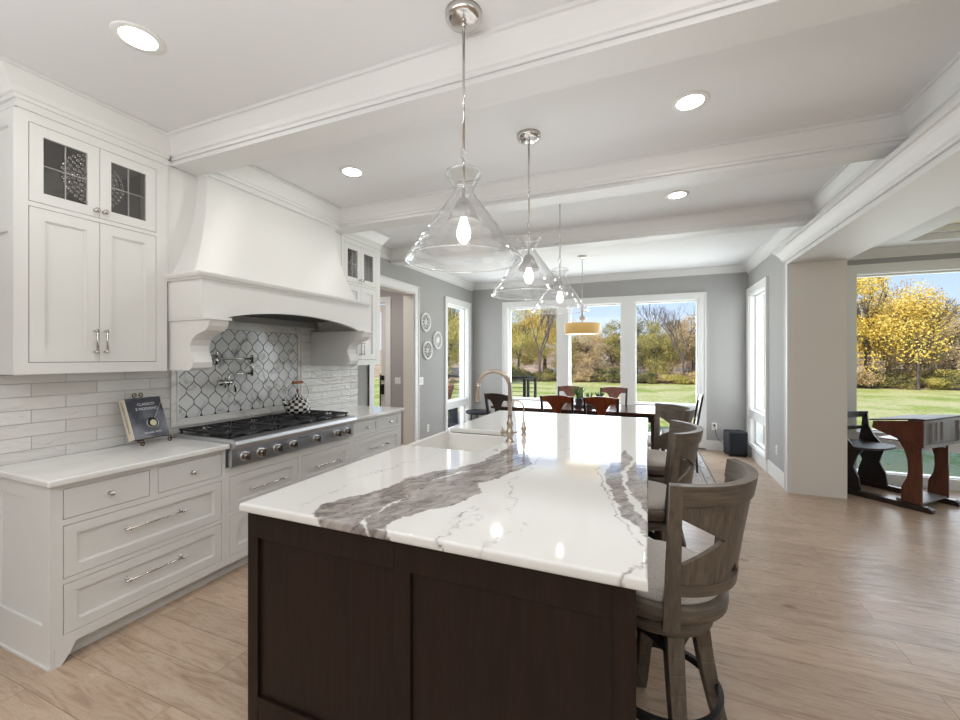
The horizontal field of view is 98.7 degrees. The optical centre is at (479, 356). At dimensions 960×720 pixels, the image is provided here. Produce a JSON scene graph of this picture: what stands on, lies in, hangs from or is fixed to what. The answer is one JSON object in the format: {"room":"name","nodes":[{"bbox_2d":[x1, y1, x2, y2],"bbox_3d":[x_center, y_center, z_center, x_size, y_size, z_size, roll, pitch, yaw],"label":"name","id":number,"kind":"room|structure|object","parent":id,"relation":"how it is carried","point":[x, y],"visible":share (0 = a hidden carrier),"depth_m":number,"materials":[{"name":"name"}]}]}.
{"room":"kitchen","nodes":[
{"label":"kitchen","id":0,"kind":"room"},
{"bbox_2d":[0,160,472,465],"bbox_3d":[-2.379,0.030,2.974,0.188,2.940,11.710,0,0,22],"label":"wall","id":1,"kind":"structure","parent":0,"point":[42,416],"depth_m":2.75,"materials":[{"name":"white tile"}]},
{"bbox_2d":[0,54,170,374],"bbox_3d":[-2.305,-0.675,2.395,0.378,1.530,0.796,0,0,22],"label":"upper cabinet","id":2,"kind":"object","parent":1,"relation":"attached to","point":[83,179],"visible":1,"depth_m":2.32,"materials":[{"name":"white paint"}]},
{"bbox_2d":[211,352,253,391],"bbox_3d":[-2.042,0.123,3.378,0.116,0.334,0.394,0,0,22],"label":"pot filler","id":3,"kind":"object","parent":1,"relation":"attached to","point":[215,359],"visible":0.91,"depth_m":3.35,"materials":[{"name":"silver metal"}]},
{"bbox_2d":[170,323,301,427],"bbox_3d":[-2.023,0.115,3.574,0.016,0.800,1.230,0,0,22],"label":"backsplash","id":4,"kind":"structure","parent":1,"relation":"attached to","point":[196,397],"depth_m":3.53,"materials":[{"name":"grey tile"}]},
{"bbox_2d":[164,161,372,370],"bbox_3d":[-1.699,-0.675,3.485,0.678,1.528,1.720,0,0,22],"label":"range hood","id":5,"kind":"object","parent":1,"relation":"attached to","point":[248,241],"visible":0.88,"depth_m":3.10,"materials":[{"name":"white paint"}]},
{"bbox_2d":[336,230,390,364],"bbox_3d":[-1.401,-0.675,4.614,0.378,1.530,0.839,0,0,22],"label":"upper cabinet","id":6,"kind":"object","parent":1,"relation":"attached to","point":[360,251],"visible":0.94,"depth_m":4.70,"materials":[{"name":"white paint"}]},
{"bbox_2d":[368,275,419,444],"bbox_3d":[-1.242,0.219,5.733,0.210,2.562,1.210,0,0,22],"label":"trim","id":7,"kind":"structure","parent":1,"relation":"attached to","point":[411,293],"depth_m":6.18,"materials":[{"name":"white paint"}]},
{"bbox_2d":[420,313,430,331],"bbox_3d":[-0.849,-0.545,6.459,0.026,0.300,0.300,0,0,22],"label":"wall medallion","id":8,"kind":"object","parent":1,"relation":"attached to","point":[425,321],"visible":1,"depth_m":6.44,"materials":[{"name":"white ceramic"}]},
{"bbox_2d":[422,341,432,359],"bbox_3d":[-0.828,-0.105,6.510,0.026,0.300,0.300,0,0,22],"label":"wall medallion","id":9,"kind":"object","parent":1,"relation":"attached to","point":[427,350],"visible":1,"depth_m":6.50,"materials":[{"name":"white ceramic"}]},
{"bbox_2d":[433,331,441,348],"bbox_3d":[-0.700,-0.275,6.824,0.026,0.300,0.300,0,0,22],"label":"wall medallion","id":10,"kind":"object","parent":1,"relation":"attached to","point":[437,337],"visible":1,"depth_m":6.81,"materials":[{"name":"white paint"}]},
{"bbox_2d":[444,296,470,431],"bbox_3d":[-0.466,0.224,7.609,0.190,2.552,1.104,0,0,22],"label":"window","id":11,"kind":"structure","parent":1,"relation":"in","point":[464,401],"depth_m":8.00,"materials":[{"name":"white paint"}]},
{"bbox_2d":[380,52,959,291],"bbox_3d":[-0.159,-1.373,1.982,4.690,0.135,11.550,0,0,22],"label":"trim","id":12,"kind":"structure","parent":1,"relation":"attached to","point":[942,89],"depth_m":3.70,"materials":[{"name":"white paint"}]},
{"bbox_2d":[380,289,402,443],"bbox_3d":[-2.271,0.030,6.110,1.980,2.940,2.800,0,0,22],"label":"wall","id":13,"kind":"structure","parent":0,"point":[396,299],"depth_m":7.18,"materials":[{"name":"grey paint"}]},
{"bbox_2d":[380,296,390,406],"bbox_3d":[-1.986,0.220,7.405,0.930,2.560,0.135,0,0,22],"label":"door","id":14,"kind":"structure","parent":13,"relation":"in","point":[385,387],"depth_m":7.24,"materials":[{"name":"white paint"}]},
{"bbox_2d":[0,0,959,283],"bbox_3d":[0.013,-1.540,1.912,5.420,0.200,11.870,0,0,22],"label":"ceiling","id":15,"kind":"structure","parent":0,"point":[220,57],"depth_m":2.23,"materials":[{"name":"white paint"}]},
{"bbox_2d":[109,20,165,54],"bbox_3d":[-1.542,-1.437,1.860,0.196,0.005,0.196,0,0,22],"label":"recessed light","id":16,"kind":"object","parent":15,"relation":"in","point":[137,37],"visible":1,"depth_m":1.85,"materials":[{"name":"white"}]},
{"bbox_2d":[339,166,364,177],"bbox_3d":[-0.994,-1.437,3.203,0.196,0.005,0.196,0,0,22],"label":"recessed light","id":17,"kind":"object","parent":15,"relation":"in","point":[349,171],"visible":1,"depth_m":3.19,"materials":[{"name":"white"}]},
{"bbox_2d":[404,0,522,272],"bbox_3d":[-0.068,-0.920,1.729,0.494,1.039,0.494,0,0,-31],"label":"pendant light","id":18,"kind":"object","parent":15,"relation":"hanging from","point":[464,17],"visible":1,"depth_m":1.71,"materials":[{"name":"clear glass"}]},
{"bbox_2d":[491,129,567,299],"bbox_3d":[0.317,-0.920,2.673,0.494,1.039,0.494,0,0,-14],"label":"pendant light","id":19,"kind":"object","parent":15,"relation":"hanging from","point":[528,137],"visible":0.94,"depth_m":2.65,"materials":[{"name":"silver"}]},
{"bbox_2d":[167,0,917,175],"bbox_3d":[0.009,-1.357,2.008,4.400,0.165,0.351,0,0,22],"label":"ceiling beam","id":20,"kind":"structure","parent":15,"relation":"attached to","point":[576,42],"depth_m":1.88,"materials":[{"name":"white paint"}]},
{"bbox_2d":[532,204,588,313],"bbox_3d":[0.702,-0.920,3.618,0.494,1.039,0.494,0,0,-14],"label":"pendant light","id":21,"kind":"object","parent":15,"relation":"hanging from","point":[557,286],"visible":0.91,"depth_m":3.61,"materials":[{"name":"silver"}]},
{"bbox_2d":[564,255,600,336],"bbox_3d":[1.460,-0.863,5.884,0.516,1.155,0.516,0,0,22],"label":"drum pendant","id":22,"kind":"object","parent":15,"relation":"hanging from","point":[582,328],"visible":0.98,"depth_m":5.72,"materials":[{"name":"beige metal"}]},
{"bbox_2d":[390,200,814,265],"bbox_3d":[0.988,-1.357,4.794,4.690,0.165,0.351,0,0,22],"label":"trim","id":23,"kind":"structure","parent":15,"relation":"attached to","point":[798,213],"depth_m":4.43,"materials":[{"name":"white paint"}]},
{"bbox_2d":[335,111,908,233],"bbox_3d":[0.566,-1.357,3.374,4.400,0.165,0.351,0,0,22],"label":"ceiling beam","id":24,"kind":"structure","parent":15,"relation":"attached to","point":[875,137],"depth_m":2.98,"materials":[{"name":"white paint"}]},
{"bbox_2d":[665,190,689,199],"bbox_3d":[1.751,-1.437,3.660,0.196,0.005,0.196,0,0,22],"label":"recessed light","id":25,"kind":"object","parent":15,"relation":"in","point":[676,194],"visible":1,"depth_m":3.66,"materials":[{"name":"white"}]},
{"bbox_2d":[671,91,709,112],"bbox_3d":[1.185,-1.437,2.325,0.196,0.005,0.196,0,0,22],"label":"recessed light","id":26,"kind":"object","parent":15,"relation":"in","point":[694,100],"visible":1,"depth_m":2.32,"materials":[{"name":"white"}]},
{"bbox_2d":[0,444,959,719],"bbox_3d":[0.929,1.525,1.484,11.400,0.050,11.850,0,0,22],"label":"floor","id":27,"kind":"structure","parent":0,"point":[839,608],"depth_m":2.19,"materials":[{"name":"brown wood"}]},
{"bbox_2d":[0,450,224,671],"bbox_3d":[-2.139,1.060,2.472,0.628,0.879,0.887,0,0,22],"label":"base cabinet","id":28,"kind":"object","parent":27,"relation":"on","point":[81,562],"visible":0.98,"depth_m":2.16,"materials":[{"name":"white paint"}]},
{"bbox_2d":[0,438,229,487],"bbox_3d":[-2.143,0.603,2.472,0.626,0.034,0.910,0,0,22],"label":"countertop","id":29,"kind":"structure","parent":28,"relation":"on","point":[52,472],"depth_m":2.33,"materials":[{"name":"white stone"}]},
{"bbox_2d":[132,393,171,445],"bbox_3d":[-2.238,0.412,2.774,0.192,0.339,0.200,0,0,14],"label":"book stand","id":30,"kind":"object","parent":29,"relation":"on","point":[170,436],"visible":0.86,"depth_m":2.78,"materials":[{"name":"brown metal"}]},
{"bbox_2d":[118,396,169,441],"bbox_3d":[-2.260,0.412,2.777,0.141,0.276,0.235,0,0,14],"label":"cookbook","id":31,"kind":"object","parent":30,"relation":"on","point":[142,418],"visible":1,"depth_m":2.75,"materials":[{"name":"black paper"}]},
{"bbox_2d":[147,401,160,426],"bbox_3d":[-2.225,0.392,2.818,0.008,0.177,0.130,-21,-5,13],"label":"print","id":32,"kind":"object","parent":31,"relation":"attached to","point":[153,407],"depth_m":2.82,"materials":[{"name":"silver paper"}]},
{"bbox_2d":[219,436,350,576],"bbox_3d":[-1.732,1.127,3.469,0.628,0.745,1.264,0,0,22],"label":"base cabinet","id":33,"kind":"object","parent":27,"relation":"on","point":[246,482],"visible":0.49,"depth_m":3.04,"materials":[{"name":"white paint"}]},
{"bbox_2d":[175,410,356,467],"bbox_3d":[-1.690,0.637,3.455,0.641,0.226,1.243,0,0,22],"label":"rangetop","id":34,"kind":"object","parent":33,"relation":"in","point":[264,437],"visible":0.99,"depth_m":3.18,"materials":[{"name":"silver metal"}]},
{"bbox_2d":[180,412,348,438],"bbox_3d":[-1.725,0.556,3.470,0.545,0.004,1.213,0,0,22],"label":"grate","id":35,"kind":"object","parent":34,"relation":"on","point":[188,434],"depth_m":3.18,"materials":[{"name":"black metal"}]},
{"bbox_2d":[282,381,310,413],"bbox_3d":[-1.722,0.374,3.853,0.256,0.298,0.224,0,0,-31],"label":"tea kettle","id":36,"kind":"object","parent":34,"relation":"on","point":[297,404],"visible":1,"depth_m":3.79,"materials":[{"name":"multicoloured ceramic"}]},
{"bbox_2d":[351,411,400,462],"bbox_3d":[-1.328,1.060,4.460,0.628,0.880,0.874,0,0,22],"label":"base cabinet","id":37,"kind":"object","parent":27,"relation":"on","point":[379,434],"visible":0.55,"depth_m":4.31,"materials":[{"name":"white paint"}]},
{"bbox_2d":[326,405,404,420],"bbox_3d":[-1.329,0.603,4.468,0.626,0.034,0.900,0,0,22],"label":"countertop","id":38,"kind":"structure","parent":37,"relation":"on","point":[361,412],"depth_m":4.51,"materials":[{"name":"white stone"}]},
{"bbox_2d":[248,432,635,719],"bbox_3d":[0.289,1.062,2.816,1.531,0.876,3.047,0,0,22],"label":"kitchen island","id":39,"kind":"object","parent":27,"relation":"on","point":[342,625],"visible":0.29,"depth_m":1.39,"materials":[{"name":"brown wood"}]},
{"bbox_2d":[239,410,647,592],"bbox_3d":[0.326,0.604,2.812,1.520,0.036,3.117,0,0,22],"label":"island countertop","id":40,"kind":"structure","parent":39,"relation":"on","point":[568,497],"depth_m":1.71,"materials":[{"name":"white stone"}]},
{"bbox_2d":[407,430,506,451],"bbox_3d":[-0.135,0.735,2.987,0.615,0.250,0.706,0,0,22],"label":"farmhouse sink","id":41,"kind":"object","parent":40,"relation":"in","point":[446,439],"visible":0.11,"depth_m":3.30,"materials":[{"name":"white ceramic"}]},
{"bbox_2d":[474,369,517,442],"bbox_3d":[0.108,0.335,2.868,0.314,0.501,0.069,0,0,11],"label":"kitchen faucet","id":42,"kind":"object","parent":40,"relation":"on","point":[509,432],"visible":1,"depth_m":2.84,"materials":[{"name":"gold metal"}]},
{"bbox_2d":[648,403,694,546],"bbox_3d":[1.469,0.958,3.439,0.568,1.085,0.556,0,0,-3],"label":"counter stool","id":43,"kind":"object","parent":27,"relation":"on","point":[656,457],"visible":0.27,"depth_m":3.48,"materials":[{"name":"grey wood"}]},
{"bbox_2d":[648,449,666,466],"bbox_3d":[1.423,0.830,3.437,0.432,0.077,0.432,0,0,-3],"label":"cushion","id":44,"kind":"object","parent":43,"relation":"on","point":[656,457],"depth_m":3.27,"materials":[{"name":"beige fabric"}]},
{"bbox_2d":[648,420,703,541],"bbox_3d":[1.045,0.958,2.521,0.568,1.085,0.556,0,0,23],"label":"counter stool","id":45,"kind":"object","parent":27,"relation":"on","point":[684,439],"visible":0.28,"depth_m":2.33,"materials":[{"name":"grey wood"}]},
{"bbox_2d":[648,480,666,508],"bbox_3d":[1.003,0.830,2.539,0.432,0.077,0.432,0,0,23],"label":"cushion","id":46,"kind":"object","parent":45,"relation":"on","point":[657,498],"depth_m":2.38,"materials":[{"name":"beige fabric"}]},
{"bbox_2d":[648,447,715,483],"bbox_3d":[1.516,1.494,5.969,3.200,0.008,2.580,0,0,22],"label":"area rug","id":47,"kind":"object","parent":27,"relation":"on","point":[704,476],"visible":0.11,"depth_m":5.23,"materials":[{"name":"grey carpet"}]},
{"bbox_2d":[484,393,507,414],"bbox_3d":[0.373,0.989,5.731,0.450,1.000,0.511,0,0,42],"label":"dining chair","id":48,"kind":"object","parent":47,"relation":"on","point":[497,399],"visible":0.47,"depth_m":5.57,"materials":[{"name":"brown wood"}]},
{"bbox_2d":[540,395,573,413],"bbox_3d":[1.069,0.989,5.509,0.450,1.000,0.511,0,0,22],"label":"dining chair","id":49,"kind":"object","parent":47,"relation":"on","point":[556,402],"visible":0.4,"depth_m":5.29,"materials":[{"name":"brown wood"}]},
{"bbox_2d":[558,386,583,402],"bbox_3d":[1.459,0.989,6.809,0.450,1.000,0.511,0,0,22],"label":"dining chair","id":50,"kind":"object","parent":47,"relation":"on","point":[568,390],"visible":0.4,"depth_m":7.02,"materials":[{"name":"red wood"}]},
{"bbox_2d":[491,400,654,448],"bbox_3d":[1.434,1.109,6.111,2.380,0.760,0.920,0,0,22],"label":"dining table","id":51,"kind":"object","parent":47,"relation":"on","point":[640,411],"visible":0.34,"depth_m":5.82,"materials":[{"name":"brown wood"}]},
{"bbox_2d":[583,397,618,415],"bbox_3d":[1.578,0.989,5.301,0.450,1.000,0.511,0,0,22],"label":"dining chair","id":52,"kind":"object","parent":47,"relation":"on","point":[601,404],"visible":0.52,"depth_m":5.09,"materials":[{"name":"red wood"}]},
{"bbox_2d":[600,387,627,404],"bbox_3d":[2.107,0.989,6.544,0.450,1.000,0.511,0,0,22],"label":"dining chair","id":53,"kind":"object","parent":47,"relation":"on","point":[613,392],"visible":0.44,"depth_m":6.74,"materials":[{"name":"red wood"}]},
{"bbox_2d":[661,394,703,472],"bbox_3d":[2.716,0.989,5.534,0.511,1.000,0.450,0,0,22],"label":"dining chair","id":54,"kind":"object","parent":47,"relation":"on","point":[700,397],"visible":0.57,"depth_m":5.47,"materials":[{"name":"brown wood"}]},
{"bbox_2d":[636,459,758,719],"bbox_3d":[0.742,0.958,1.608,0.556,1.085,0.570,0,0,-40],"label":"counter stool","id":55,"kind":"object","parent":27,"relation":"on","point":[688,590],"visible":0.73,"depth_m":1.42,"materials":[{"name":"grey wood"}]},
{"bbox_2d":[636,539,716,604],"bbox_3d":[0.713,0.830,1.642,0.432,0.077,0.432,0,0,-40],"label":"cushion","id":56,"kind":"object","parent":55,"relation":"on","point":[656,595],"depth_m":1.46,"materials":[{"name":"beige fabric"}]},
{"bbox_2d":[723,429,747,456],"bbox_3d":[3.899,1.312,6.286,0.260,0.375,0.255,0,0,10],"label":"subwoofer","id":57,"kind":"object","parent":27,"relation":"on","point":[735,442],"visible":1,"depth_m":6.17,"materials":[{"name":"black plastic"}]},
{"bbox_2d":[730,433,747,454],"bbox_3d":[3.878,1.305,6.169,0.236,0.330,0.017,0,0,10],"label":"grille","id":58,"kind":"object","parent":57,"relation":"attached to","point":[738,441],"depth_m":6.16,"materials":[{"name":"black fabric"}]},
{"bbox_2d":[792,260,846,498],"bbox_3d":[3.810,0.235,4.837,0.496,2.530,0.844,0,0,22],"label":"wall pier","id":59,"kind":"object","parent":27,"relation":"on","point":[819,289],"visible":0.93,"depth_m":4.44,"materials":[{"name":"white paint"}]},
{"bbox_2d":[847,411,959,514],"bbox_3d":[4.457,1.050,4.469,0.770,0.900,0.900,0,0,-23],"label":"school desk","id":60,"kind":"object","parent":27,"relation":"on","point":[920,433],"visible":0.77,"depth_m":4.22,"materials":[{"name":"brown wood"}]},
{"bbox_2d":[473,272,747,440],"bbox_3d":[2.145,0.030,7.365,4.890,2.940,0.160,0,0,22],"label":"wall","id":61,"kind":"structure","parent":0,"point":[725,293],"depth_m":6.66,"materials":[{"name":"grey paint"}]},
{"bbox_2d":[502,292,705,449],"bbox_3d":[2.074,0.224,7.378,3.474,2.552,0.190,0,0,22],"label":"window","id":62,"kind":"structure","parent":61,"relation":"in","point":[628,304],"depth_m":7.12,"materials":[{"name":"white paint"}]},
{"bbox_2d":[648,440,722,450],"bbox_3d":[2.018,1.420,7.319,4.690,0.160,0.022,0,0,22],"label":"baseboard","id":63,"kind":"structure","parent":61,"relation":"attached to","point":[713,445],"depth_m":6.61,"materials":[{"name":"white paint"}]},
{"bbox_2d":[748,253,785,471],"bbox_3d":[3.890,0.030,5.460,0.180,2.940,2.050,0,0,22],"label":"wall","id":64,"kind":"structure","parent":0,"point":[772,266],"depth_m":5.06,"materials":[{"name":"grey paint"}]},
{"bbox_2d":[746,276,768,471],"bbox_3d":[4.025,0.224,5.859,0.190,2.552,1.154,0,0,22],"label":"window","id":65,"kind":"structure","parent":64,"relation":"in","point":[756,417],"depth_m":6.26,"materials":[{"name":"white paint"}]},
{"bbox_2d":[767,460,783,487],"bbox_3d":[3.820,1.415,5.548,0.016,0.170,1.940,0,0,22],"label":"baseboard","id":66,"kind":"structure","parent":64,"relation":"attached to","point":[773,470],"depth_m":5.00,"materials":[{"name":"white paint"}]},
{"bbox_2d":[847,253,959,264],"bbox_3d":[5.949,0.030,4.486,4.370,2.940,0.160,0,0,22],"label":"wall","id":67,"kind":"structure","parent":0,"point":[949,255],"depth_m":4.81,"materials":[{"name":"grey paint"}]},
{"bbox_2d":[847,241,959,260],"bbox_3d":[3.971,-1.226,-0.366,4.370,0.108,10.320,0,0,22],"label":"trim","id":68,"kind":"structure","parent":67,"relation":"attached to","point":[948,247],"depth_m":4.75,"materials":[{"name":"white paint"}]},
{"bbox_2d":[847,258,959,490],"bbox_3d":[5.800,0.197,4.530,2.884,2.606,0.190,0,0,22],"label":"window","id":69,"kind":"structure","parent":67,"relation":"in","point":[854,272],"depth_m":4.93,"materials":[{"name":"white paint"}]},
{"bbox_2d":[872,205,959,247],"bbox_3d":[4.179,-1.465,-0.419,4.145,0.370,10.580,0,0,22],"label":"ceiling","id":70,"kind":"structure","parent":0,"point":[917,235],"depth_m":4.42,"materials":[{"name":"white paint"}]},
{"bbox_2d":[949,219,959,223],"bbox_3d":[4.403,-1.435,0.111,2.728,0.031,8.528,0,0,22],"label":"ceiling","id":71,"kind":"structure","parent":0,"point":[958,220],"depth_m":4.35,"materials":[{"name":"beige paint"}]},
{"bbox_2d":[926,223,959,233],"bbox_3d":[4.403,-1.385,0.111,2.730,0.070,8.530,0,0,22],"label":"trim","id":72,"kind":"structure","parent":71,"relation":"attached to","point":[948,227],"depth_m":4.41,"materials":[{"name":"white paint"}]},
{"bbox_3d":[1.860,-1.328,0.052,0.505,0.224,9.500,0,0,22],"label":"wall header","id":73,"kind":"structure","parent":0,"visible":0},
{"bbox_2d":[773,95,959,492],"bbox_3d":[1.846,0.139,0.165,0.617,2.722,9.700,0,0,22],"label":"trim","id":74,"kind":"structure","parent":73,"relation":"attached to","point":[918,181],"depth_m":2.92,"materials":[{"name":"white paint"}]},
{"label":"outside","id":75,"kind":"structure","parent":0,"visible":0},
{"bbox_2d":[374,377,959,476],"bbox_3d":[37.399,1.970,38.747,180.000,0.300,160.000,0,0,22],"label":"lawn","id":76,"kind":"structure","parent":75,"point":[879,403],"depth_m":17.64,"materials":[{"name":"green plant"}]},
{"bbox_2d":[448,307,458,378],"bbox_3d":[-2.018,-1.900,29.087,6.143,7.666,7.540,0,0,-23],"label":"autumn tree","id":77,"kind":"object","parent":76,"relation":"on","point":[453,322],"visible":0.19,"depth_m":27.84,"materials":[{"name":"yellow plant"}]},
{"bbox_2d":[511,310,552,369],"bbox_3d":[3.439,-1.298,34.320,5.149,6.425,6.319,0,0,2],"label":"autumn tree","id":78,"kind":"object","parent":76,"relation":"on","point":[519,340],"visible":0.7,"depth_m":33.27,"materials":[{"name":"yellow plant"}]},
{"bbox_2d":[523,308,556,380],"bbox_3d":[4.760,-1.464,30.876,3.905,6.763,3.004,0,0,12],"label":"bare tree","id":79,"kind":"object","parent":76,"relation":"on","point":[551,320],"visible":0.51,"depth_m":30.76,"materials":[{"name":"brown plant"}]},
{"bbox_2d":[538,368,574,381],"bbox_3d":[5.951,1.276,30.791,2.673,1.087,2.802,0,0,30],"label":"shrub","id":80,"kind":"object","parent":76,"relation":"on","point":[548,376],"visible":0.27,"depth_m":30.45,"materials":[{"name":"green plant"}]},
{"bbox_2d":[551,335,601,371],"bbox_3d":[7.589,-0.518,33.714,4.739,4.818,3.861,0,0,-28],"label":"autumn tree","id":81,"kind":"object","parent":76,"relation":"on","point":[554,366],"visible":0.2,"depth_m":33.14,"materials":[{"name":"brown plant"}]},
{"bbox_2d":[572,367,598,381],"bbox_3d":[7.564,1.284,30.118,2.199,1.072,2.073,0,0,41],"label":"shrub","id":82,"kind":"object","parent":76,"relation":"on","point":[579,371],"visible":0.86,"depth_m":29.64,"materials":[{"name":"brown plant"}]},
{"bbox_2d":[571,333,614,371],"bbox_3d":[8.699,-0.241,32.146,3.612,4.272,3.732,0,0,37],"label":"autumn tree","id":83,"kind":"object","parent":76,"relation":"on","point":[587,361],"visible":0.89,"depth_m":31.39,"materials":[{"name":"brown plant"}]},
{"bbox_2d":[603,366,637,382],"bbox_3d":[9.770,1.201,28.584,2.230,1.238,2.340,0,0,21],"label":"shrub","id":84,"kind":"object","parent":76,"relation":"on","point":[610,374],"visible":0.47,"depth_m":28.36,"materials":[{"name":"green plant"}]},
{"bbox_2d":[637,372,662,383],"bbox_3d":[11.194,1.403,28.304,2.343,0.835,2.079,0,0,-30],"label":"shrub","id":85,"kind":"object","parent":76,"relation":"on","point":[650,377],"visible":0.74,"depth_m":27.85,"materials":[{"name":"green plant"}]},
{"bbox_2d":[637,320,686,377],"bbox_3d":[12.983,-0.448,30.474,3.734,4.686,4.806,0,0,6],"label":"autumn tree","id":86,"kind":"object","parent":76,"relation":"on","point":[658,341],"visible":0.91,"depth_m":29.66,"materials":[{"name":"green plant"}]},
{"bbox_2d":[656,302,695,374],"bbox_3d":[13.512,-0.946,28.023,3.288,5.695,2.529,0,0,2],"label":"bare tree","id":87,"kind":"object","parent":76,"relation":"on","point":[674,313],"visible":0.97,"depth_m":27.98,"materials":[{"name":"brown plant"}]},
{"bbox_2d":[661,311,695,372],"bbox_3d":[15.749,-0.726,30.282,4.462,5.278,4.611,0,0,-3],"label":"autumn tree","id":88,"kind":"object","parent":76,"relation":"on","point":[691,359],"visible":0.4,"depth_m":30.39,"materials":[{"name":"brown plant"}]},
{"bbox_2d":[857,368,889,387],"bbox_3d":[22.505,1.206,24.369,2.603,1.228,2.732,0,0,44],"label":"shrub","id":89,"kind":"object","parent":76,"relation":"on","point":[881,376],"visible":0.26,"depth_m":23.69,"materials":[{"name":"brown plant"}]},
{"bbox_2d":[876,376,915,389],"bbox_3d":[24.148,1.466,23.896,2.141,0.708,2.413,0,0,-15],"label":"shrub","id":90,"kind":"object","parent":76,"relation":"on","point":[901,382],"visible":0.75,"depth_m":23.39,"materials":[{"name":"green plant"}]},
{"bbox_2d":[857,294,943,372],"bbox_3d":[27.075,-1.281,27.714,5.006,6.129,5.722,0,0,32],"label":"autumn tree","id":91,"kind":"object","parent":76,"relation":"on","point":[879,366],"visible":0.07,"depth_m":27.49,"materials":[{"name":"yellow plant"}]},
{"bbox_2d":[857,276,959,389],"bbox_3d":[22.808,-2.421,24.687,8.120,8.697,7.103,0,0,32],"label":"autumn tree","id":92,"kind":"object","parent":76,"relation":"on","point":[881,324],"visible":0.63,"depth_m":22.92,"materials":[{"name":"yellow plant"}]},
{"bbox_2d":[862,317,954,377],"bbox_3d":[25.808,-0.423,25.062,4.062,4.650,3.930,0,0,37],"label":"autumn tree","id":93,"kind":"object","parent":76,"relation":"on","point":[906,364],"visible":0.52,"depth_m":24.45,"materials":[{"name":"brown plant"}]},
{"bbox_2d":[906,304,959,371],"bbox_3d":[28.872,-0.665,25.003,4.501,5.152,4.355,0,0,37],"label":"autumn tree","id":94,"kind":"object","parent":76,"relation":"on","point":[953,363],"visible":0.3,"depth_m":24.76,"materials":[{"name":"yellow plant"}]},
{"bbox_2d":[934,374,959,388],"bbox_3d":[26.257,1.371,22.767,2.095,0.898,2.196,0,0,-18],"label":"shrub","id":95,"kind":"object","parent":76,"relation":"on","point":[954,379],"visible":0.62,"depth_m":22.38,"materials":[{"name":"green plant"}]},
{"bbox_3d":[-1.542,1.680,9.592,4.900,0.280,4.200,0,0,22],"label":"deck","id":96,"kind":"object","parent":76,"relation":"on","visible":0},
{"bbox_2d":[448,384,457,426],"bbox_3d":[-0.875,1.090,9.374,0.580,0.900,0.577,0,0,22],"label":"pot","id":97,"kind":"object","parent":96,"relation":"on","point":[452,413],"visible":0.21,"depth_m":9.26,"materials":[{"name":"brown ceramic"}]},
{"bbox_2d":[380,374,536,408],"bbox_3d":[-0.962,1.025,10.976,4.790,1.030,1.060,0,0,22],"label":"deck railing","id":98,"kind":"object","parent":96,"relation":"on","point":[528,379],"visible":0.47,"depth_m":10.58,"materials":[{"name":"black metal"}]},
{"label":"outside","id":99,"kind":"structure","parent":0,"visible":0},
{"bbox_2d":[374,344,959,390],"bbox_3d":[48.632,-0.490,66.295,178.000,4.620,98.500,0,0,22],"label":"hillside","id":100,"kind":"structure","parent":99,"point":[377,368],"depth_m":40.06,"materials":[{"name":"green plant"}]},
{"bbox_2d":[511,308,582,370],"bbox_3d":[5.326,-2.331,36.715,7.733,8.283,6.765,0,0,-38],"label":"autumn tree","id":101,"kind":"object","parent":100,"relation":"on","point":[553,332],"visible":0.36,"depth_m":35.21,"materials":[{"name":"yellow plant"}]},
{"bbox_2d":[580,319,619,371],"bbox_3d":[10.914,-0.633,33.379,5.080,4.953,3.948,0,0,-24],"label":"autumn tree","id":102,"kind":"object","parent":100,"relation":"on","point":[611,340],"visible":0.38,"depth_m":32.84,"materials":[{"name":"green plant"}]},
{"bbox_2d":[612,315,660,372],"bbox_3d":[12.511,-0.650,32.481,4.395,5.004,5.076,0,0,4],"label":"autumn tree","id":103,"kind":"object","parent":100,"relation":"on","point":[643,321],"visible":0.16,"depth_m":31.75,"materials":[{"name":"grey plant"}]},
{"bbox_2d":[637,304,668,369],"bbox_3d":[14.374,-1.736,34.400,3.098,6.976,4.028,0,0,22],"label":"bare tree","id":104,"kind":"object","parent":100,"relation":"on","point":[655,310],"visible":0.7,"depth_m":34.61,"materials":[{"name":"brown plant"}]},
{"bbox_2d":[651,319,693,371],"bbox_3d":[15.160,-0.641,32.940,4.276,4.869,4.939,0,0,14],"label":"autumn tree","id":105,"kind":"object","parent":100,"relation":"on","point":[680,319],"visible":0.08,"depth_m":32.04,"materials":[{"name":"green plant"}]},
{"bbox_2d":[660,374,695,383],"bbox_3d":[13.521,1.487,28.124,2.708,0.667,2.718,0,0,6],"label":"shrub","id":106,"kind":"object","parent":100,"relation":"on","point":[681,380],"visible":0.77,"depth_m":27.49,"materials":[{"name":"yellow plant"}]},
{"bbox_2d":[857,370,885,386],"bbox_3d":[22.034,1.252,24.438,2.776,1.136,2.945,0,0,-36],"label":"shrub","id":107,"kind":"object","parent":100,"relation":"on","point":[869,377],"visible":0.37,"depth_m":23.39,"materials":[{"name":"brown plant"}]},
{"bbox_2d":[889,368,953,385],"bbox_3d":[26.172,1.213,24.399,2.685,1.214,2.390,0,0,29],"label":"shrub","id":108,"kind":"object","parent":100,"relation":"on","point":[935,373],"visible":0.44,"depth_m":23.69,"materials":[{"name":"green plant"}]},
{"bbox_2d":[905,377,958,389],"bbox_3d":[25.434,1.461,23.207,2.134,0.718,2.142,0,0,-26],"label":"shrub","id":109,"kind":"object","parent":100,"relation":"on","point":[933,381],"visible":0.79,"depth_m":22.78,"materials":[{"name":"yellow plant"}]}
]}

